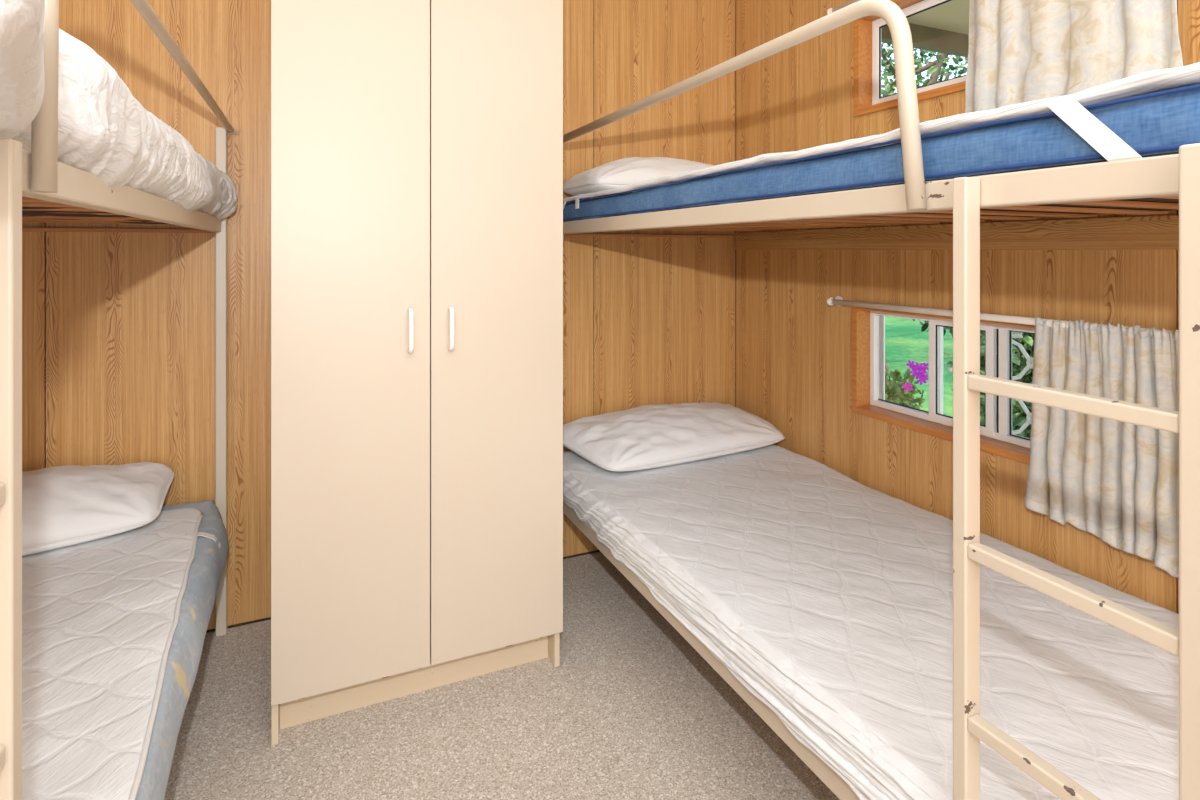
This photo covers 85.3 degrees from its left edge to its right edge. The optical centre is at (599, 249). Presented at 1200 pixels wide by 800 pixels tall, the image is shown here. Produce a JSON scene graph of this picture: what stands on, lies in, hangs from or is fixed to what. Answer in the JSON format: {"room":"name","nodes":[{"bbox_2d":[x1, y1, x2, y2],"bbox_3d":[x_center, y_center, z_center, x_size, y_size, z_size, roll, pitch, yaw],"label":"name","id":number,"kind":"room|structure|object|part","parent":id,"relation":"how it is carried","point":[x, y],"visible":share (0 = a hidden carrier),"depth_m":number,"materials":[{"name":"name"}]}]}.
{"room":"dormitory","nodes":[
{"label":"dormitory","id":0,"kind":"room"},
{"bbox_2d":[22,0,734,629],"bbox_3d":[-0.791,0.045,2.384,3.065,2.710,0.060,0,0,-24],"label":"wall","id":1,"kind":"structure","parent":0,"point":[119,328],"depth_m":2.18,"materials":[{"name":"brown wood"}]},
{"bbox_2d":[206,550,599,632],"bbox_3d":[-0.750,1.246,2.365,3.001,0.006,0.006,0,0,-24],"label":"trim","id":2,"kind":"structure","parent":1,"relation":"attached to","point":[595,551],"depth_m":2.19,"materials":[{"name":"brown"}]},
{"bbox_2d":[735,0,735,406],"bbox_3d":[0.620,0.011,2.977,0.004,2.438,0.004,0,0,-24],"label":"trim","id":3,"kind":"structure","parent":1,"relation":"attached to","point":[735,0],"depth_m":2.97,"materials":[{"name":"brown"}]},
{"bbox_2d":[164,551,839,799],"bbox_3d":[0.005,1.325,0.670,3.005,0.150,3.719,0,0,-24],"label":"floor","id":4,"kind":"structure","parent":0,"point":[630,710],"depth_m":1.69,"materials":[{"name":"carpet"}]},
{"bbox_2d":[0,0,235,799],"bbox_3d":[-1.230,0.420,1.017,0.971,1.660,2.078,0,0,-24],"label":"bunk bed","id":5,"kind":"object","parent":4,"relation":"on","point":[35,178],"visible":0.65,"depth_m":0.66,"materials":[{"name":"beige metal"}]},
{"bbox_2d":[0,0,237,223],"bbox_3d":[-1.183,-0.178,1.028,1.061,0.208,2.066,0,0,-24],"label":"mattress","id":6,"kind":"object","parent":5,"relation":"on","point":[104,132],"visible":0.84,"depth_m":0.81,"materials":[{"name":"white fabric"}]},
{"bbox_3d":[-0.838,-0.081,1.200,0.030,0.043,1.973,0,0,-24],"label":"rail","id":7,"kind":"part","parent":5,"relation":"part of","materials":[{"name":"beige metal"}]},
{"bbox_3d":[-0.893,-0.233,1.405,0.033,0.346,1.621,0,0,-24],"label":"guard rail","id":8,"kind":"part","parent":5,"relation":"part of","materials":[{"name":"beige metal"}]},
{"bbox_2d":[135,500,228,799],"bbox_3d":[-1.212,0.857,1.034,0.966,0.134,1.995,0,0,-24],"label":"mattress","id":9,"kind":"object","parent":5,"relation":"on","point":[209,561],"visible":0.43,"depth_m":1.38,"materials":[{"name":"fabric"}]},
{"bbox_2d":[22,508,220,799],"bbox_3d":[-1.194,0.820,1.004,0.945,0.091,1.905,0,0,-24],"label":"pad","id":10,"kind":"object","parent":9,"relation":"on","point":[100,617],"visible":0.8,"depth_m":1.27,"materials":[{"name":"white fabric"}]},
{"bbox_2d":[22,462,173,555],"bbox_3d":[-1.594,0.698,1.729,0.741,0.158,0.444,0,0,-24],"label":"pillow","id":11,"kind":"object","parent":10,"relation":"on","point":[67,505],"visible":0.92,"depth_m":1.77,"materials":[{"name":"white fabric"}]},
{"bbox_3d":[-1.234,0.426,2.122,0.031,1.648,0.030,0,0,-24],"label":"post","id":12,"kind":"part","parent":5,"relation":"part of","materials":[{"name":"beige metal"}]},
{"bbox_2d":[271,0,562,745],"bbox_3d":[-0.589,0.190,2.059,0.779,2.120,0.673,0,0,-24],"label":"wardrobe","id":13,"kind":"object","parent":4,"relation":"on","point":[417,145],"visible":1,"depth_m":1.77,"materials":[{"name":"beige laminate"}]},
{"bbox_3d":[-0.947,0.190,1.928,0.016,2.120,0.621,0,0,-24],"label":"panel","id":14,"kind":"part","parent":13,"relation":"part of","materials":[{"name":"beige laminate"}]},
{"bbox_3d":[-0.647,0.136,1.712,0.390,2.008,0.016,0,0,-24],"label":"door","id":15,"kind":"part","parent":13,"relation":"part of","materials":[{"name":"beige laminate"}]},
{"bbox_3d":[-0.508,0.217,1.747,0.013,0.127,0.036,0,0,-24],"label":"handle","id":16,"kind":"part","parent":13,"relation":"part of","materials":[{"name":"white plastic"}]},
{"bbox_3d":[-0.409,0.217,1.791,0.013,0.127,0.036,0,0,-24],"label":"handle","id":17,"kind":"part","parent":13,"relation":"part of","materials":[{"name":"white plastic"}]},
{"bbox_3d":[-0.290,0.136,1.871,0.386,2.008,0.016,0,0,-24],"label":"door","id":18,"kind":"part","parent":13,"relation":"part of","materials":[{"name":"beige laminate"}]},
{"bbox_3d":[-0.255,0.190,2.236,0.016,2.120,0.621,0,0,-24],"label":"panel","id":19,"kind":"part","parent":13,"relation":"part of","materials":[{"name":"beige laminate"}]},
{"bbox_2d":[563,0,1199,799],"bbox_3d":[0.598,0.418,1.800,0.947,1.664,2.135,0,0,-24],"label":"bunk bed","id":20,"kind":"object","parent":4,"relation":"on","point":[1173,176],"visible":0.69,"depth_m":0.88,"materials":[{"name":"beige metal"}]},
{"bbox_3d":[0.211,0.931,1.621,0.030,0.043,2.058,0,0,-24],"label":"rail","id":21,"kind":"part","parent":20,"relation":"part of","materials":[{"name":"beige metal"}]},
{"bbox_3d":[0.115,-0.234,1.767,0.027,0.350,1.778,0,0,-24],"label":"guard rail","id":22,"kind":"part","parent":20,"relation":"part of","materials":[{"name":"beige metal"}]},
{"bbox_2d":[563,444,1178,799],"bbox_3d":[0.604,0.855,1.791,0.950,0.132,2.076,0,0,-24],"label":"mattress","id":23,"kind":"object","parent":20,"relation":"on","point":[826,594],"visible":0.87,"depth_m":1.38,"materials":[{"name":"white fabric"}]},
{"bbox_2d":[563,402,784,471],"bbox_3d":[0.281,0.709,2.576,0.893,0.156,0.402,0,0,-24],"label":"pillow","id":24,"kind":"object","parent":23,"relation":"on","point":[660,435],"visible":0.97,"depth_m":2.46,"materials":[{"name":"white fabric"}]},
{"bbox_3d":[0.211,-0.081,1.621,0.030,0.043,2.058,0,0,-24],"label":"rail","id":25,"kind":"part","parent":20,"relation":"part of","materials":[{"name":"beige metal"}]},
{"bbox_2d":[563,83,1199,221],"bbox_3d":[0.623,-0.133,1.788,0.899,0.093,2.079,0,0,-24],"label":"mattress","id":26,"kind":"object","parent":20,"relation":"on","point":[1158,123],"visible":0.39,"depth_m":0.96,"materials":[{"name":"blue fabric"}]},
{"bbox_2d":[563,62,1199,208],"bbox_3d":[0.621,-0.147,1.789,0.918,0.105,2.087,0,0,-24],"label":"protector","id":27,"kind":"object","parent":26,"relation":"on","point":[1069,108],"visible":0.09,"depth_m":0.80,"materials":[{"name":"white fabric"}]},
{"bbox_2d":[563,157,713,195],"bbox_3d":[0.261,-0.281,2.563,0.781,0.164,0.410,0,0,-24],"label":"pillow","id":28,"kind":"object","parent":27,"relation":"on","point":[624,172],"visible":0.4,"depth_m":2.36,"materials":[{"name":"white fabric"}]},
{"bbox_3d":[0.612,0.572,0.655,0.040,1.356,0.032,0,0,-24],"label":"post","id":29,"kind":"part","parent":20,"relation":"part of","materials":[{"name":"beige metal"}]},
{"bbox_2d":[736,0,1199,613],"bbox_3d":[1.405,0.345,1.326,0.085,3.310,3.779,0,0,-24],"label":"wall","id":30,"kind":"structure","parent":0,"point":[794,348],"depth_m":2.30,"materials":[{"name":"brown wood"}]},
{"bbox_2d":[827,0,859,14],"bbox_3d":[1.093,-0.868,1.850,0.056,0.038,1.199,0,0,-24],"label":"track","id":31,"kind":"object","parent":30,"relation":"attached to","point":[830,10],"visible":0.51,"depth_m":2.33,"materials":[{"name":"beige"}]},
{"bbox_2d":[965,0,1182,112],"bbox_3d":[1.156,-0.614,1.650,0.044,0.546,0.534,0,0,-24],"label":"curtain","id":32,"kind":"object","parent":31,"relation":"hanging from","point":[1020,51],"visible":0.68,"depth_m":1.65,"materials":[{"name":"beige fabric"}]},
{"bbox_2d":[854,0,965,116],"bbox_3d":[1.117,-0.657,1.953,0.098,0.365,0.843,0,0,-24],"label":"window","id":33,"kind":"structure","parent":30,"relation":"in","point":[868,99],"depth_m":2.29,"materials":[{"name":"brown wood"}]},
{"bbox_3d":[1.146,-0.657,1.966,0.034,0.315,0.793,0,0,-24],"label":"frame","id":34,"kind":"part","parent":33,"relation":"part of","materials":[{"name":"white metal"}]},
{"bbox_2d":[881,0,969,57],"bbox_3d":[2.830,-1.192,2.334,3.330,0.175,3.160,0,0,-24],"label":"roof","id":35,"kind":"structure","parent":30,"relation":"attached to","point":[943,28],"depth_m":3.50,"materials":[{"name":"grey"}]},
{"bbox_2d":[852,306,1034,464],"bbox_3d":[1.115,0.382,1.957,0.098,0.392,0.852,0,0,-24],"label":"window","id":36,"kind":"structure","parent":30,"relation":"in","point":[868,324],"depth_m":2.09,"materials":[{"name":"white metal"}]},
{"bbox_3d":[1.111,0.382,2.007,0.022,0.334,0.218,0,0,-24],"label":"sliding sash","id":37,"kind":"part","parent":36,"relation":"part of","materials":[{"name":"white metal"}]},
{"bbox_2d":[735,215,1178,249],"bbox_3d":[1.078,-0.039,1.929,0.020,0.078,2.246,0,0,-24],"label":"trim","id":38,"kind":"structure","parent":30,"relation":"attached to","point":[1160,232],"depth_m":1.80,"materials":[{"name":"brown wood"}]},
{"bbox_2d":[827,296,1173,336],"bbox_3d":[1.093,0.188,1.850,0.056,0.038,1.199,0,0,-24],"label":"track","id":39,"kind":"object","parent":30,"relation":"attached to","point":[839,301],"visible":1,"depth_m":1.98,"materials":[{"name":"beige"}]},
{"bbox_2d":[1025,316,1178,577],"bbox_3d":[1.205,0.445,1.545,0.052,0.550,0.387,0,0,-24],"label":"curtain","id":40,"kind":"object","parent":39,"relation":"hanging from","point":[1117,482],"visible":0.85,"depth_m":1.53,"materials":[{"name":"beige fabric"}]},
{"bbox_2d":[1012,331,1033,434],"bbox_3d":[1.287,0.407,1.768,0.016,0.482,0.422,0,0,-24],"label":"grille","id":41,"kind":"object","parent":30,"relation":"in","point":[1029,362],"visible":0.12,"depth_m":1.89,"materials":[{"name":"grey metal"}]},
{"label":"outside","id":42,"kind":"structure","parent":0,"visible":0},
{"bbox_2d":[885,316,1018,429],"bbox_3d":[11.667,1.975,10.671,90.000,0.050,90.000,0,0,-24],"label":"ground","id":43,"kind":"structure","parent":42,"point":[905,341],"depth_m":12.51,"materials":[{"name":"green plant"}]},
{"bbox_2d":[881,44,966,94],"bbox_3d":[7.183,-1.949,13.351,5.890,7.900,5.568,0,0,-24],"label":"tree","id":44,"kind":"object","parent":43,"relation":"on","point":[884,78],"visible":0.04,"depth_m":13.72,"materials":[{"name":"green plant"}]},
{"bbox_2d":[881,43,967,96],"bbox_3d":[4.529,-1.364,8.559,5.307,6.720,5.259,0,0,-24],"label":"tree","id":45,"kind":"object","parent":43,"relation":"on","point":[934,68],"visible":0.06,"depth_m":8.28,"materials":[{"name":"green plant"}]},
{"bbox_2d":[943,331,1034,437],"bbox_3d":[4.320,1.143,6.507,1.943,1.756,1.282,0,0,-24],"label":"shrub","id":46,"kind":"object","parent":43,"relation":"on","point":[1027,341],"visible":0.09,"depth_m":6.13,"materials":[{"name":"green plant"}]},
{"bbox_3d":[2.345,1.930,2.687,2.730,0.040,15.000,0,0,-24],"label":"paved path","id":47,"kind":"object","parent":43,"relation":"on","visible":0},
{"bbox_2d":[885,360,928,408],"bbox_3d":[1.530,1.238,3.269,0.286,1.426,0.452,0,0,-24],"label":"flowering shrub","id":48,"kind":"object","parent":47,"relation":"on","point":[893,393],"visible":0.39,"depth_m":3.23,"materials":[{"name":"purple plant"}]},
{"bbox_3d":[1.539,1.290,3.242,0.135,1.321,0.274,0,0,-24],"label":"stem","id":49,"kind":"part","parent":48,"relation":"part of","materials":[{"name":"green plant"}]},
{"bbox_2d":[906,383,912,390],"bbox_3d":[1.467,0.651,3.085,0.033,0.035,0.015,0,0,32],"label":"flower","id":50,"kind":"object","parent":48,"relation":"on","point":[907,384],"depth_m":3.09,"materials":[{"name":"pink plant"}]},
{"bbox_2d":[906,360,914,368],"bbox_3d":[1.481,0.546,3.104,0.040,0.041,0.015,0,0,33],"label":"flower","id":51,"kind":"object","parent":48,"relation":"on","point":[911,365],"depth_m":3.10,"materials":[{"name":"purple plant"}]},
{"bbox_2d":[909,363,917,371],"bbox_3d":[1.489,0.558,3.086,0.042,0.041,0.015,0,0,33],"label":"flower","id":52,"kind":"object","parent":48,"relation":"on","point":[914,368],"depth_m":3.09,"materials":[{"name":"purple plant"}]},
{"bbox_2d":[914,362,922,369],"bbox_3d":[1.499,0.548,3.063,0.039,0.040,0.015,0,0,33],"label":"flower","id":53,"kind":"object","parent":48,"relation":"on","point":[918,366],"depth_m":3.06,"materials":[{"name":"purple plant"}]},
{"bbox_2d":[917,367,926,374],"bbox_3d":[1.507,0.566,3.045,0.041,0.040,0.015,0,0,32],"label":"flower","id":54,"kind":"object","parent":48,"relation":"on","point":[919,369],"depth_m":3.05,"materials":[{"name":"purple plant"}]},
{"bbox_2d":[920,362,928,370],"bbox_3d":[1.513,0.545,3.031,0.040,0.041,0.015,0,0,33],"label":"flower","id":55,"kind":"object","parent":48,"relation":"on","point":[922,368],"depth_m":3.03,"materials":[{"name":"purple plant"}]},
{"bbox_2d":[920,374,928,381],"bbox_3d":[1.512,0.596,3.035,0.040,0.042,0.015,0,0,34],"label":"flower","id":56,"kind":"object","parent":48,"relation":"on","point":[923,377],"depth_m":3.04,"materials":[{"name":"purple plant"}]},
{"bbox_2d":[912,319,952,337],"bbox_3d":[2.552,0.996,3.235,0.216,1.913,2.014,0,0,-40],"label":"slender sapling","id":57,"kind":"object","parent":47,"relation":"on","point":[925,325],"visible":0.17,"depth_m":3.91,"materials":[{"name":"green plant"}]}
]}

